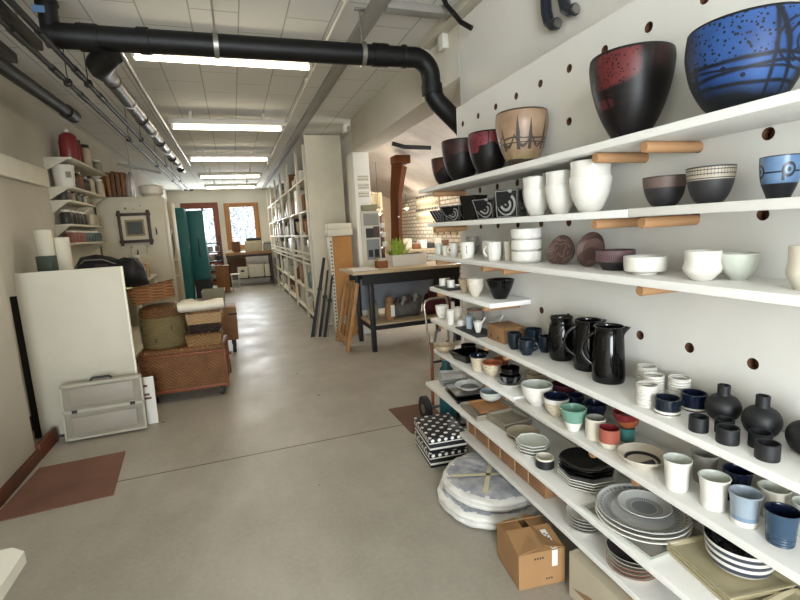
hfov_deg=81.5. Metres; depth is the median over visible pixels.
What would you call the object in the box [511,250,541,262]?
bowl
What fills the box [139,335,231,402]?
chest
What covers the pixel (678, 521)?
plate
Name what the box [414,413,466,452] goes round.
box
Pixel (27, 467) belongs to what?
baseboard
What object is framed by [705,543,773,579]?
serving bowl
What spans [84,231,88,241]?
jar
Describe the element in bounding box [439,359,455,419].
bottle
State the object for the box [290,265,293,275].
storage box
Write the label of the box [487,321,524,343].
box
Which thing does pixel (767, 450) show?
cup
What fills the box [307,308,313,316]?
shelf
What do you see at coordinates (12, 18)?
rail
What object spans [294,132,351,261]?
wall
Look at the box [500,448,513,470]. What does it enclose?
carton
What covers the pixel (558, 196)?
cup
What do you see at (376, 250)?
photo
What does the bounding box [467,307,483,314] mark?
bowl
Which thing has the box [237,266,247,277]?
tub
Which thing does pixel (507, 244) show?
mug
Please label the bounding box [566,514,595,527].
plate
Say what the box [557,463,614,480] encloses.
plate
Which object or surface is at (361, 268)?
pad
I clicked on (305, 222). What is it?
storage box
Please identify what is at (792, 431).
vase
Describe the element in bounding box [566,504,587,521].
plate
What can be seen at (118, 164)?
metal pole
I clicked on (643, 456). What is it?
bowl
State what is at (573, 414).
cup
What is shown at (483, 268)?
peg
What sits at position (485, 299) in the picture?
wall shelf
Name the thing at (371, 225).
display stand
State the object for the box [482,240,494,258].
mug
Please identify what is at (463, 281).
cup
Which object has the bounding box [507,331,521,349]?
cup
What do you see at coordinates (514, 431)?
plate
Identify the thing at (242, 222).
window
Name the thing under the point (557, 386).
bowl
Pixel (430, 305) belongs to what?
bag
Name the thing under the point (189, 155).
fluorescent light
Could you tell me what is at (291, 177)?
storage box
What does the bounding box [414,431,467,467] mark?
box
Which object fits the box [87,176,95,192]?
jar
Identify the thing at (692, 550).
tray
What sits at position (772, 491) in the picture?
tumbler
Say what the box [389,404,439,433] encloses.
floor mat
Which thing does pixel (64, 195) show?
jar
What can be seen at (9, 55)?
rail
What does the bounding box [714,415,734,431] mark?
cup
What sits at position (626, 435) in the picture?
cup
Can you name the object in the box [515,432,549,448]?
plate
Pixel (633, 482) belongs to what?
peg
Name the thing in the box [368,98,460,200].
ceiling
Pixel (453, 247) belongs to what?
mug
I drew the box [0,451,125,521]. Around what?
floor mat
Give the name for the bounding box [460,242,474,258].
mug
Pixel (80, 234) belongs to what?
jar
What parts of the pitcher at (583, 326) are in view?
handle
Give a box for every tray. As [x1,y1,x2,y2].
[184,325,223,346]
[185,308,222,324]
[434,284,460,290]
[460,399,506,417]
[460,405,487,421]
[487,407,531,425]
[487,415,531,428]
[487,417,532,431]
[666,534,797,599]
[666,545,796,599]
[666,548,767,599]
[762,587,799,599]
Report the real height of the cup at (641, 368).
0.079 m
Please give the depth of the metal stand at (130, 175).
6.33 m
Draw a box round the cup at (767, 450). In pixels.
[754,438,781,463]
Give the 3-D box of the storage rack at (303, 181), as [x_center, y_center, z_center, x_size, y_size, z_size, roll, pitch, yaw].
[-1.285,-1.033,7.593,0.540,2.740,0.895,-6,9,-19]
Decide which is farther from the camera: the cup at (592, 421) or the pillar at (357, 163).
the pillar at (357, 163)
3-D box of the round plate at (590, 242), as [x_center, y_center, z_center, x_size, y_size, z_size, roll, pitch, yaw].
[0.711,-0.189,1.726,0.051,0.127,0.130,-7,10,-23]
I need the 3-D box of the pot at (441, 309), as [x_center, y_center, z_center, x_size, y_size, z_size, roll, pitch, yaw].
[0.265,0.076,2.927,0.084,0.086,0.084,-5,9,-13]
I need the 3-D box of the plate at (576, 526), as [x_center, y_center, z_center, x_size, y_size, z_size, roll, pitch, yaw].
[0.721,0.865,1.813,0.140,0.020,0.140,-8,10,-31]
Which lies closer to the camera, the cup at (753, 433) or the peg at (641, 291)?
the cup at (753, 433)
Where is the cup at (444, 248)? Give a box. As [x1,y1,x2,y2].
[442,245,447,255]
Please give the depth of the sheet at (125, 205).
6.25 m
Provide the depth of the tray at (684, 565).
1.26 m
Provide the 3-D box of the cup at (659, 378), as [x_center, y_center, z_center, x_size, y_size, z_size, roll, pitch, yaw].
[0.821,0.276,1.505,0.063,0.074,0.063,-6,9,-17]
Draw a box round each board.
[9,296,41,438]
[13,266,137,437]
[101,172,108,196]
[105,172,112,196]
[110,171,117,196]
[115,172,123,196]
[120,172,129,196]
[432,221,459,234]
[455,325,487,337]
[456,0,799,588]
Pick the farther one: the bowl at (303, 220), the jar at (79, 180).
the bowl at (303, 220)
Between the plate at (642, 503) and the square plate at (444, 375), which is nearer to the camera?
the plate at (642, 503)
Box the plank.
[0,153,49,187]
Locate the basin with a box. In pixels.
[138,185,163,195]
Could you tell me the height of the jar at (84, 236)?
0.125 m
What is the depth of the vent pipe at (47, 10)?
2.51 m
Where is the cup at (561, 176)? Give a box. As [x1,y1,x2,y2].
[545,170,570,184]
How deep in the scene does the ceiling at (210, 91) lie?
4.35 m
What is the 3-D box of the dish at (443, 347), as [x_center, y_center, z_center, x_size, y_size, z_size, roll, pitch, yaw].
[0.280,0.300,2.893,0.132,0.046,0.132,-2,9,5]
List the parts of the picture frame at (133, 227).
rail, frame, rail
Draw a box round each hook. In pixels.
[540,0,561,30]
[557,0,579,17]
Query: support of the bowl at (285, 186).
on the storage rack at (285, 195)
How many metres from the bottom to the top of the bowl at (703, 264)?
0.078 m
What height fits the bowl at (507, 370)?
0.059 m
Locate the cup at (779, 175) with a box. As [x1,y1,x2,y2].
[759,153,799,198]
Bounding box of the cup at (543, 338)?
[538,334,548,352]
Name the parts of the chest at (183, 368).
corner post, rim rail, trunk lid, rail, corner post, corner post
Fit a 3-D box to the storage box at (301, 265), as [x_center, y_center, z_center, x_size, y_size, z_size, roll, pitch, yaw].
[-1.702,-0.506,8.748,0.295,0.362,0.214,-6,9,-19]
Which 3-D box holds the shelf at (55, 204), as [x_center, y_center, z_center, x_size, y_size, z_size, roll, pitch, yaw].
[-3.570,-1.001,5.112,0.185,0.132,0.905,-6,9,-19]
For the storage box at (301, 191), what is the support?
on the storage rack at (294, 188)
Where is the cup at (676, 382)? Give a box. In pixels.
[667,374,690,396]
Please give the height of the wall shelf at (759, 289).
0.024 m
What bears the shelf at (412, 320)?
attached to the workbench
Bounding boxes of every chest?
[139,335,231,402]
[186,303,238,351]
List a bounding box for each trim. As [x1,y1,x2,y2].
[35,427,58,458]
[261,0,390,188]
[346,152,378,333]
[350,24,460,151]
[384,0,450,19]
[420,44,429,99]
[421,0,481,48]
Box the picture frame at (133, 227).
[116,210,153,245]
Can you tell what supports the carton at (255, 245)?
on the table at (236, 259)
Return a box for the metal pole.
[117,138,160,173]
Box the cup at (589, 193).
[569,174,611,211]
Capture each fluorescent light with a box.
[130,53,313,70]
[167,111,284,131]
[187,148,269,160]
[198,168,261,178]
[204,180,256,188]
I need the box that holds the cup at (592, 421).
[585,414,605,440]
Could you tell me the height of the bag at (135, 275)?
0.350 m
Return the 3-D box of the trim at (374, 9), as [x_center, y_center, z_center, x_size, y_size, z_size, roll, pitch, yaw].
[-1.263,-2.315,6.087,0.105,0.035,17.900,-6,9,-19]
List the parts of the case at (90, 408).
handle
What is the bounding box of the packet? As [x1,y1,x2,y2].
[360,205,376,210]
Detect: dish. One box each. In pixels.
[429,210,447,222]
[434,342,454,352]
[439,205,463,221]
[448,347,488,363]
[459,195,486,220]
[472,198,495,219]
[494,189,525,217]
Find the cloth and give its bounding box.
[176,298,223,312]
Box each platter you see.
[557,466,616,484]
[557,472,616,490]
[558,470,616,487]
[558,475,616,493]
[580,500,703,559]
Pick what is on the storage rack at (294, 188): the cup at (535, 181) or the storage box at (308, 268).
the storage box at (308, 268)
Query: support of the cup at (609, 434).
on the wall shelf at (786, 562)
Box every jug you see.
[446,309,454,324]
[452,306,462,321]
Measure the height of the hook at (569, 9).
0.117 m
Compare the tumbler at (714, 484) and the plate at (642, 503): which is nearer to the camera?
the tumbler at (714, 484)
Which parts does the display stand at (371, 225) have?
grey panel, grey panel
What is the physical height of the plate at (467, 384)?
0.024 m
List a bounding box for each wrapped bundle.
[437,479,540,529]
[442,451,531,511]
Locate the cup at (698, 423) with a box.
[688,413,708,433]
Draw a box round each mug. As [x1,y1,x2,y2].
[447,243,457,256]
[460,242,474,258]
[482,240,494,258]
[483,241,500,260]
[503,241,512,260]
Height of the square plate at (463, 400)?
0.026 m
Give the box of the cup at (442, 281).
[439,278,445,285]
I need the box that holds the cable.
[442,0,472,30]
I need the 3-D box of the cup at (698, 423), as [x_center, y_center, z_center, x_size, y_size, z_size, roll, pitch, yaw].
[0.804,0.332,1.251,0.047,0.041,0.047,-6,9,-17]
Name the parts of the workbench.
leg, shelf rail, leg, panel, shelf rail, leg, leg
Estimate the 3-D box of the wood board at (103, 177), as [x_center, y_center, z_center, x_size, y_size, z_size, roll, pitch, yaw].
[-3.999,-1.557,6.309,0.054,0.326,0.260,-6,9,-19]
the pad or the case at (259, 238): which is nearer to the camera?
the pad
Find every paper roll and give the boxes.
[33,229,55,255]
[53,237,73,269]
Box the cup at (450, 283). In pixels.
[447,280,454,287]
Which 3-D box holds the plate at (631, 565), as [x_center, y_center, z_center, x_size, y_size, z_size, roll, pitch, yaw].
[0.790,0.865,1.579,0.162,0.022,0.162,-2,9,5]
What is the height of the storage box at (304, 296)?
0.299 m
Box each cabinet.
[95,196,178,326]
[327,236,357,335]
[371,192,382,209]
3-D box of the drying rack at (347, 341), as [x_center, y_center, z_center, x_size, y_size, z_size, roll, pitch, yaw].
[-0.677,0.172,5.888,0.212,0.828,0.675,-6,9,-19]
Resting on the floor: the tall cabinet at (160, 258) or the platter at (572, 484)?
the tall cabinet at (160, 258)
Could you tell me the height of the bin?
0.220 m
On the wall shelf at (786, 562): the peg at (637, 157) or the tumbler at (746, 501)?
the tumbler at (746, 501)
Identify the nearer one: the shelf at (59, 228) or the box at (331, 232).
the shelf at (59, 228)
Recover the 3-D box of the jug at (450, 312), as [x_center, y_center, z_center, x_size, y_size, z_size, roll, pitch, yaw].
[0.299,0.102,2.740,0.052,0.088,0.052,-2,9,6]
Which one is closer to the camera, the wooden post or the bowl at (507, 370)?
the bowl at (507, 370)
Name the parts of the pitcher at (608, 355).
handle, spout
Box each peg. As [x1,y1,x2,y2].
[433,190,465,196]
[434,225,466,231]
[436,260,454,264]
[481,266,500,271]
[482,305,520,310]
[501,269,531,274]
[591,217,640,228]
[592,152,648,162]
[631,479,639,485]
[636,286,678,295]
[637,214,699,227]
[639,141,703,152]
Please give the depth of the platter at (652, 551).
1.40 m
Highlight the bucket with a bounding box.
[51,164,75,186]
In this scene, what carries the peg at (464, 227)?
attached to the board at (752, 347)
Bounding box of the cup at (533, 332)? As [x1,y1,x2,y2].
[524,327,541,346]
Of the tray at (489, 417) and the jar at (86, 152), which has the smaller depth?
the tray at (489, 417)
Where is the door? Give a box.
[180,202,223,286]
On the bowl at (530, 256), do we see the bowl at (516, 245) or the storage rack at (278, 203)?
the bowl at (516, 245)
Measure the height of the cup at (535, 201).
0.111 m
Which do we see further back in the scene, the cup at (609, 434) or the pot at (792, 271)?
the cup at (609, 434)
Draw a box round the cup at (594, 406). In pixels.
[583,398,607,415]
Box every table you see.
[0,547,25,599]
[225,250,274,286]
[387,248,453,301]
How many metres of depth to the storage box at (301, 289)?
9.17 m
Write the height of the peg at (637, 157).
0.032 m
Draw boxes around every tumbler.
[662,452,692,492]
[691,447,719,482]
[698,469,731,511]
[722,463,754,500]
[728,484,763,528]
[757,480,792,517]
[763,501,799,548]
[791,495,799,536]
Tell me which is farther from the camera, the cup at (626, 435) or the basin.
the basin
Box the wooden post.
[390,155,410,254]
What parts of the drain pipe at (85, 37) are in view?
hanger rod, hanger rod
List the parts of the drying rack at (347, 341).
rail, rail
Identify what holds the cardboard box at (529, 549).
on the floor
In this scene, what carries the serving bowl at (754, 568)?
on the serving bowl at (728, 568)
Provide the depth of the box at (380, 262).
5.69 m
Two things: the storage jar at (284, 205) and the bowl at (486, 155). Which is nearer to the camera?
the bowl at (486, 155)
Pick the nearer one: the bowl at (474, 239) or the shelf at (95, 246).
the bowl at (474, 239)
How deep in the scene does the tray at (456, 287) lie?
2.76 m
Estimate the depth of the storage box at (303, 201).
7.63 m
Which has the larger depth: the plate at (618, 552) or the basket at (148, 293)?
the basket at (148, 293)
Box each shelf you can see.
[43,157,106,179]
[48,186,106,204]
[50,200,95,213]
[54,224,103,237]
[70,241,106,251]
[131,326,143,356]
[231,274,271,279]
[275,197,292,201]
[281,192,293,197]
[283,216,306,219]
[288,184,307,191]
[289,291,300,299]
[290,213,306,216]
[295,280,308,287]
[297,177,306,184]
[297,299,312,309]
[306,287,315,294]
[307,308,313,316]
[360,309,437,325]
[379,211,385,257]
[419,89,799,193]
[426,377,798,599]
[427,209,683,226]
[428,253,799,306]
[430,284,530,308]
[430,315,799,493]
[433,345,525,401]
[460,431,680,599]
[515,398,799,584]
[628,197,799,216]
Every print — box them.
[142,376,158,423]
[573,588,591,599]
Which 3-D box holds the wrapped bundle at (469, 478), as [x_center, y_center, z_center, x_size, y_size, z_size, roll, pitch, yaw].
[0.494,0.936,2.444,0.532,0.076,0.529,1,10,25]
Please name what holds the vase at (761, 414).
on the wall shelf at (785, 473)
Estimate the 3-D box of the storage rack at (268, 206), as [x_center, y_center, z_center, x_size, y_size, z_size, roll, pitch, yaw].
[-3.553,-1.919,13.889,0.540,2.790,1.395,-6,9,-19]
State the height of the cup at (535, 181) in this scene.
0.158 m
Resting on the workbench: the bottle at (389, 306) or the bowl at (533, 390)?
the bottle at (389, 306)
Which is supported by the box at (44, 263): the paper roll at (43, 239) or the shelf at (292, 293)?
the paper roll at (43, 239)
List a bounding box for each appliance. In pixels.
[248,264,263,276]
[264,263,269,275]
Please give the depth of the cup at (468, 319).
2.56 m
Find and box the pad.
[346,267,377,271]
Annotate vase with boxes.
[704,383,741,419]
[741,393,782,436]
[785,420,799,453]
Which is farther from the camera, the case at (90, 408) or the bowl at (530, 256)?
the case at (90, 408)
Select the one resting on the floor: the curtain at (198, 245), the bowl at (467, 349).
the curtain at (198, 245)
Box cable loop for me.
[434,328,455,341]
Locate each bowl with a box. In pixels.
[283,180,286,192]
[296,222,299,234]
[298,170,303,180]
[302,219,306,231]
[431,157,452,184]
[441,137,475,180]
[457,319,464,326]
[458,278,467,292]
[461,343,475,355]
[466,236,477,244]
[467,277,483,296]
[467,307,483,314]
[467,313,483,323]
[468,129,504,173]
[480,387,500,396]
[480,394,500,401]
[482,359,501,376]
[486,278,514,298]
[494,356,508,364]
[495,106,548,165]
[499,373,520,384]
[500,364,519,377]
[511,228,540,239]
[511,239,541,251]
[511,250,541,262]
[521,379,552,405]
[525,370,543,379]
[535,452,553,470]
[543,391,568,416]
[551,380,574,393]
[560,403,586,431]
[568,392,583,404]
[589,41,676,138]
[596,249,635,270]
[613,408,637,422]
[616,414,638,428]
[616,442,665,469]
[623,254,668,274]
[642,174,686,206]
[654,393,681,417]
[680,388,707,412]
[683,249,722,280]
[684,1,799,112]
[686,164,736,203]
[703,525,765,565]
[704,536,772,571]
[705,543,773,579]
[722,252,760,280]
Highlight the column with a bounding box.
[167,202,185,301]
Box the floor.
[0,280,577,599]
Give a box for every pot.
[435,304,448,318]
[785,245,799,290]
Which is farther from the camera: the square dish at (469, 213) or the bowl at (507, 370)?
the square dish at (469, 213)
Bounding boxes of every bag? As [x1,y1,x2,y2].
[74,254,148,287]
[393,293,421,316]
[422,286,450,313]
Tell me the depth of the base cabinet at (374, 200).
8.55 m
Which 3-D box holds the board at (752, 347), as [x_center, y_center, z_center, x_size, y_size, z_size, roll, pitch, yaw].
[0.912,0.096,1.519,0.043,2.157,3.178,-6,9,-17]
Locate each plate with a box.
[438,370,467,380]
[438,373,456,383]
[445,384,484,399]
[445,388,481,403]
[455,379,483,390]
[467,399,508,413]
[506,425,539,437]
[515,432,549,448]
[515,441,549,451]
[515,443,549,454]
[515,446,549,457]
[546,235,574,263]
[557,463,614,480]
[558,460,612,476]
[559,447,612,472]
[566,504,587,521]
[566,511,591,524]
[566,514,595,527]
[566,517,597,530]
[566,520,599,533]
[576,232,604,266]
[595,505,692,544]
[596,483,691,534]
[596,502,692,539]
[606,545,643,568]
[606,549,648,572]
[606,552,652,576]
[606,556,654,580]
[607,538,639,564]
[617,489,672,518]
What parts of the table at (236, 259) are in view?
leg, panel, leg, leg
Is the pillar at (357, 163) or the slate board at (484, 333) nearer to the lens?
the slate board at (484, 333)
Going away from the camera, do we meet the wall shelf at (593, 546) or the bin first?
the wall shelf at (593, 546)
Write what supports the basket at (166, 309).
on the round basket at (169, 332)
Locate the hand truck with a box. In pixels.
[418,296,465,425]
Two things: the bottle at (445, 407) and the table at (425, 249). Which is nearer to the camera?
the bottle at (445, 407)
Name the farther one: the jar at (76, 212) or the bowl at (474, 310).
the jar at (76, 212)
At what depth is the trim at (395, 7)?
3.02 m
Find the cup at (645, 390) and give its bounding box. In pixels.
[635,380,658,408]
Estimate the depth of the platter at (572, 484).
1.69 m
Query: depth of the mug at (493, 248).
2.19 m
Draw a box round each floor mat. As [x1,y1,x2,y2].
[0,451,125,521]
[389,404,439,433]
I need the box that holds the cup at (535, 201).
[522,188,548,215]
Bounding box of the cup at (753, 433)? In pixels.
[747,428,772,447]
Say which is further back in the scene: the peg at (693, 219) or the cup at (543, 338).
the cup at (543, 338)
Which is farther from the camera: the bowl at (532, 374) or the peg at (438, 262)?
the peg at (438, 262)
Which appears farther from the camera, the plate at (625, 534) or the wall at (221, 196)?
the wall at (221, 196)
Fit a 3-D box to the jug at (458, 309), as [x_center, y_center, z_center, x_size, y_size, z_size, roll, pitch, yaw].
[0.347,0.087,2.814,0.073,0.090,0.064,-2,9,6]
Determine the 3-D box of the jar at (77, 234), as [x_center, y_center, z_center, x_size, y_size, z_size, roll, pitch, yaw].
[-3.499,-0.680,4.984,0.100,0.125,0.098,-6,9,-19]
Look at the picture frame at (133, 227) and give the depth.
6.28 m
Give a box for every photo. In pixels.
[366,228,373,237]
[373,226,379,237]
[375,249,378,256]
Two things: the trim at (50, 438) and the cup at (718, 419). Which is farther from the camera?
the trim at (50, 438)
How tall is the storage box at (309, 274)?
0.260 m
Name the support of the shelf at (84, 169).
attached to the wall at (30, 131)
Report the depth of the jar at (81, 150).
5.17 m
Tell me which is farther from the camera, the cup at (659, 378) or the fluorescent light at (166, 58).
the fluorescent light at (166, 58)
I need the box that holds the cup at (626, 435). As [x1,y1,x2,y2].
[619,425,634,442]
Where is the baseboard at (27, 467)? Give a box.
[0,449,41,507]
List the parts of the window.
pane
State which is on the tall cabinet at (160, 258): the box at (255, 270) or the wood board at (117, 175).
the wood board at (117, 175)
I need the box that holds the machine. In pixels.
[263,241,271,250]
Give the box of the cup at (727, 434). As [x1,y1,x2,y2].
[715,423,740,446]
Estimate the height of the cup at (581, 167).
0.176 m
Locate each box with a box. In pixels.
[35,255,58,271]
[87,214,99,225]
[214,265,230,292]
[231,241,240,252]
[278,183,283,197]
[278,253,288,267]
[279,223,282,234]
[284,258,292,270]
[288,174,294,188]
[289,237,304,252]
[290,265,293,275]
[291,198,295,214]
[292,219,298,234]
[294,190,304,212]
[296,237,308,254]
[300,264,303,283]
[300,285,303,300]
[301,194,305,210]
[302,287,310,303]
[304,221,310,234]
[306,262,310,285]
[308,272,311,287]
[324,228,352,235]
[325,223,351,229]
[342,124,346,132]
[375,258,387,267]
[384,237,426,266]
[403,239,411,249]
[412,243,419,248]
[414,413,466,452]
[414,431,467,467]
[417,240,426,248]
[427,242,433,247]
[431,238,440,247]
[437,33,448,51]
[441,239,448,245]
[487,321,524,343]
[497,515,564,590]
[569,548,631,599]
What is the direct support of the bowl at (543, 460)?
on the wall shelf at (665, 568)
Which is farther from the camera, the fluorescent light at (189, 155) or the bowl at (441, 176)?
the fluorescent light at (189, 155)
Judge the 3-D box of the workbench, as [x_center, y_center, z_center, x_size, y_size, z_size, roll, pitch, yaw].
[0.031,0.051,5.933,1.420,0.972,0.760,-6,9,-19]
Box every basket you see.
[126,279,175,305]
[138,302,183,318]
[139,313,187,349]
[188,322,220,333]
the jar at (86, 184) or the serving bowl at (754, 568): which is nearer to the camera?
the serving bowl at (754, 568)
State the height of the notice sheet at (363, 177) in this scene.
0.075 m
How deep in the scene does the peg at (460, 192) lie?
2.80 m
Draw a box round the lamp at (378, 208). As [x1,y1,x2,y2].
[375,162,381,214]
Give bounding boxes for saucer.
[497,379,521,387]
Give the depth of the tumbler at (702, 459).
1.36 m
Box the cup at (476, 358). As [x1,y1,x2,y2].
[470,353,487,371]
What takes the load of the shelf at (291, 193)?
attached to the storage rack at (285, 195)
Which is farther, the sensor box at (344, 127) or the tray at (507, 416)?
the sensor box at (344, 127)
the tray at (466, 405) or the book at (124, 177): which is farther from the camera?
the book at (124, 177)
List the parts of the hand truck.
handle, toe plate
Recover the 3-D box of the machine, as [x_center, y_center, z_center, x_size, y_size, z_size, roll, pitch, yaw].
[-3.975,-1.618,13.882,0.220,0.260,0.307,-6,9,-19]
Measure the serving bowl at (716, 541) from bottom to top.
0.050 m
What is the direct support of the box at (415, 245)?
on the table at (425, 249)
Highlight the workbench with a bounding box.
[339,261,460,352]
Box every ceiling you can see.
[0,0,457,190]
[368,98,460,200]
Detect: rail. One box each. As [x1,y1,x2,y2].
[0,0,43,50]
[0,40,17,63]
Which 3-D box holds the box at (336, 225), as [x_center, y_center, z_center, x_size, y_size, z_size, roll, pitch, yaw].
[-0.848,-1.009,6.350,0.320,0.075,0.240,-6,9,-19]
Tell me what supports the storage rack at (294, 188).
on the floor
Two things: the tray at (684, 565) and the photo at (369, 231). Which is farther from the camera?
the photo at (369, 231)
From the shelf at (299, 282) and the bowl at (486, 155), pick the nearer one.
the bowl at (486, 155)
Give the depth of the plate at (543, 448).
1.96 m
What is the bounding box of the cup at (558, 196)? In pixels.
[545,183,573,213]
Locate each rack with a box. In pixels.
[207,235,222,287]
[266,186,289,280]
[269,182,289,285]
[273,173,301,291]
[279,170,309,299]
[285,152,312,315]
[294,145,318,324]
[335,278,358,351]
[415,194,439,221]
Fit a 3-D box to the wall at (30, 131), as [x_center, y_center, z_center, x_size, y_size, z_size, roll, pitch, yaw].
[-4.858,-1.031,8.334,0.140,2.880,11.760,-6,9,-19]
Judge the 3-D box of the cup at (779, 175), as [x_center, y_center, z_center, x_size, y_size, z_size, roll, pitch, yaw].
[0.870,-0.280,1.063,0.080,0.096,0.080,-7,10,-25]
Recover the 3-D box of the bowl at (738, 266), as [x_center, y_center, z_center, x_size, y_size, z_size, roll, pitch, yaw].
[0.881,-0.087,1.206,0.088,0.070,0.088,-10,11,-40]
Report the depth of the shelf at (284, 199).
11.15 m
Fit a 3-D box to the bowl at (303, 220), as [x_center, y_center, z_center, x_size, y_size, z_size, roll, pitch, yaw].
[-1.590,-1.291,8.181,0.261,0.272,0.261,-6,9,-19]
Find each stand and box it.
[128,172,136,196]
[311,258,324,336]
[318,270,328,336]
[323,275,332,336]
[360,210,386,265]
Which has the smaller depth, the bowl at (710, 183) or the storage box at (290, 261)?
the bowl at (710, 183)
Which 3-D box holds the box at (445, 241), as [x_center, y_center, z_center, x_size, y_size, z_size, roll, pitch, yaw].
[0.839,-1.092,8.939,0.130,0.140,0.200,-6,9,-19]
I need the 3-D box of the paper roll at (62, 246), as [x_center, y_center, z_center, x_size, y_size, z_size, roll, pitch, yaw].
[-2.979,-0.391,4.104,0.130,0.320,0.130,-6,9,-19]
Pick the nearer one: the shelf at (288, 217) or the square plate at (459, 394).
the square plate at (459, 394)
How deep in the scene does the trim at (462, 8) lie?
3.21 m
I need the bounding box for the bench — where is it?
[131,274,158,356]
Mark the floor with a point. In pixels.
(299, 480)
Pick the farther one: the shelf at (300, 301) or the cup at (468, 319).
the shelf at (300, 301)
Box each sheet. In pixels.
[121,202,141,209]
[357,175,367,180]
[358,183,368,188]
[358,191,368,196]
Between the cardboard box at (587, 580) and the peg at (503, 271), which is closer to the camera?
the cardboard box at (587, 580)
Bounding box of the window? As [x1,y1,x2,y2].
[223,202,261,249]
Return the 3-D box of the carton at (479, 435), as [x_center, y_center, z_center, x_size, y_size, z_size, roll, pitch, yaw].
[0.522,0.711,2.570,0.166,0.136,0.152,-6,9,-17]
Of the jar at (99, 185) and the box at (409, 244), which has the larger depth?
the box at (409, 244)
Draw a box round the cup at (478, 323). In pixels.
[473,320,482,332]
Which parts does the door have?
pane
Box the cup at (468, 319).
[465,316,472,328]
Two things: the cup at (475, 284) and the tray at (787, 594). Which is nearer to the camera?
the tray at (787, 594)
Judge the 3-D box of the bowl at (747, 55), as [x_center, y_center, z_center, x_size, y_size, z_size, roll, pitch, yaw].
[0.822,-0.549,1.109,0.248,0.197,0.248,-5,9,-14]
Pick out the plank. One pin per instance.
(10, 167)
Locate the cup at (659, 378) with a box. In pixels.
[642,371,664,393]
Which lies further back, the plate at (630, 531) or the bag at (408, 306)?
the bag at (408, 306)
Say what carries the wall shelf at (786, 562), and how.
attached to the board at (752, 347)
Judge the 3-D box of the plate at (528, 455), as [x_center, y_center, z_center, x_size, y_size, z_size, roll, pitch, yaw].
[0.572,0.650,2.003,0.135,0.022,0.135,-4,9,-6]
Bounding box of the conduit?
[257,0,348,183]
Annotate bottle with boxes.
[58,129,80,160]
[385,296,394,320]
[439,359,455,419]
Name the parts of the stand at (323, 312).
leg, leg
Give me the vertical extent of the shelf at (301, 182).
0.025 m
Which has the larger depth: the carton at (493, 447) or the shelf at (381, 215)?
the shelf at (381, 215)
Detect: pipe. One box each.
[0,15,183,190]
[0,56,80,122]
[4,0,189,190]
[31,0,59,26]
[40,0,456,134]
[85,48,190,172]
[392,142,430,149]
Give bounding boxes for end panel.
[303,134,346,326]
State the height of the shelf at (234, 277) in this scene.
0.030 m
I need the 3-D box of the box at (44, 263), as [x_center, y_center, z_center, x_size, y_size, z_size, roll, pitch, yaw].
[-3.021,-0.295,3.994,0.110,0.170,0.200,-6,9,-19]
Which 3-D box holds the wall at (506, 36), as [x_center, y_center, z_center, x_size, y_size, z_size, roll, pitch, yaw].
[1.542,-0.187,0.743,0.220,2.880,5.760,-6,9,-19]
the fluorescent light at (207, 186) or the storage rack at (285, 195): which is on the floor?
the storage rack at (285, 195)
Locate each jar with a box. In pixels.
[59,190,68,199]
[59,210,73,223]
[64,230,76,242]
[71,210,77,223]
[75,173,83,188]
[75,211,80,223]
[75,231,79,241]
[78,140,84,162]
[78,231,83,241]
[79,212,84,224]
[80,144,92,166]
[81,231,86,241]
[82,212,87,224]
[83,179,89,190]
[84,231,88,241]
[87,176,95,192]
[87,231,91,241]
[90,231,94,241]
[92,160,102,171]
[93,179,104,195]
[278,204,285,219]
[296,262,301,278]
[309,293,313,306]
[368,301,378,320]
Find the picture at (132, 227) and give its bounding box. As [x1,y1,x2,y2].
[126,221,143,234]
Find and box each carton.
[244,240,261,251]
[468,421,474,435]
[475,427,487,447]
[488,438,499,457]
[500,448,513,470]
[514,460,527,482]
[528,471,556,498]
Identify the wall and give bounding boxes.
[0,75,167,416]
[0,261,34,487]
[167,188,292,282]
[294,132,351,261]
[371,191,390,260]
[402,196,461,283]
[458,0,632,104]
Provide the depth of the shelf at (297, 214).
8.68 m
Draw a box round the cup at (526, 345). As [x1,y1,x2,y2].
[518,337,538,355]
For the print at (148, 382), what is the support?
on the floor
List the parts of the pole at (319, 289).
leg, leg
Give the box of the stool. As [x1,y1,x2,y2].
[230,273,240,290]
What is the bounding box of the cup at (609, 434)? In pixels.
[598,424,619,449]
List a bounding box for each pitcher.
[548,314,574,361]
[563,317,606,371]
[580,323,630,384]
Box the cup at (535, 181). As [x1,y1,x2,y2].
[523,176,545,189]
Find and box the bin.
[201,287,224,306]
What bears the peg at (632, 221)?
attached to the board at (752, 347)
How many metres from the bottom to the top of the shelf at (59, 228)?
0.132 m
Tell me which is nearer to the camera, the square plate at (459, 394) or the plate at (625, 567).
the plate at (625, 567)
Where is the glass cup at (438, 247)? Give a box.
[435,243,442,254]
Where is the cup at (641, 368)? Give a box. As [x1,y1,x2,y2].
[636,363,656,381]
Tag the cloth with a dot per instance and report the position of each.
(216, 303)
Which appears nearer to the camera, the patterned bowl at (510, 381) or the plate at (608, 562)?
the plate at (608, 562)
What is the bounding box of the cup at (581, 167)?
[570,159,610,177]
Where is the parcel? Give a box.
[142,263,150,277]
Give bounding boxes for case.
[58,373,147,441]
[246,237,260,240]

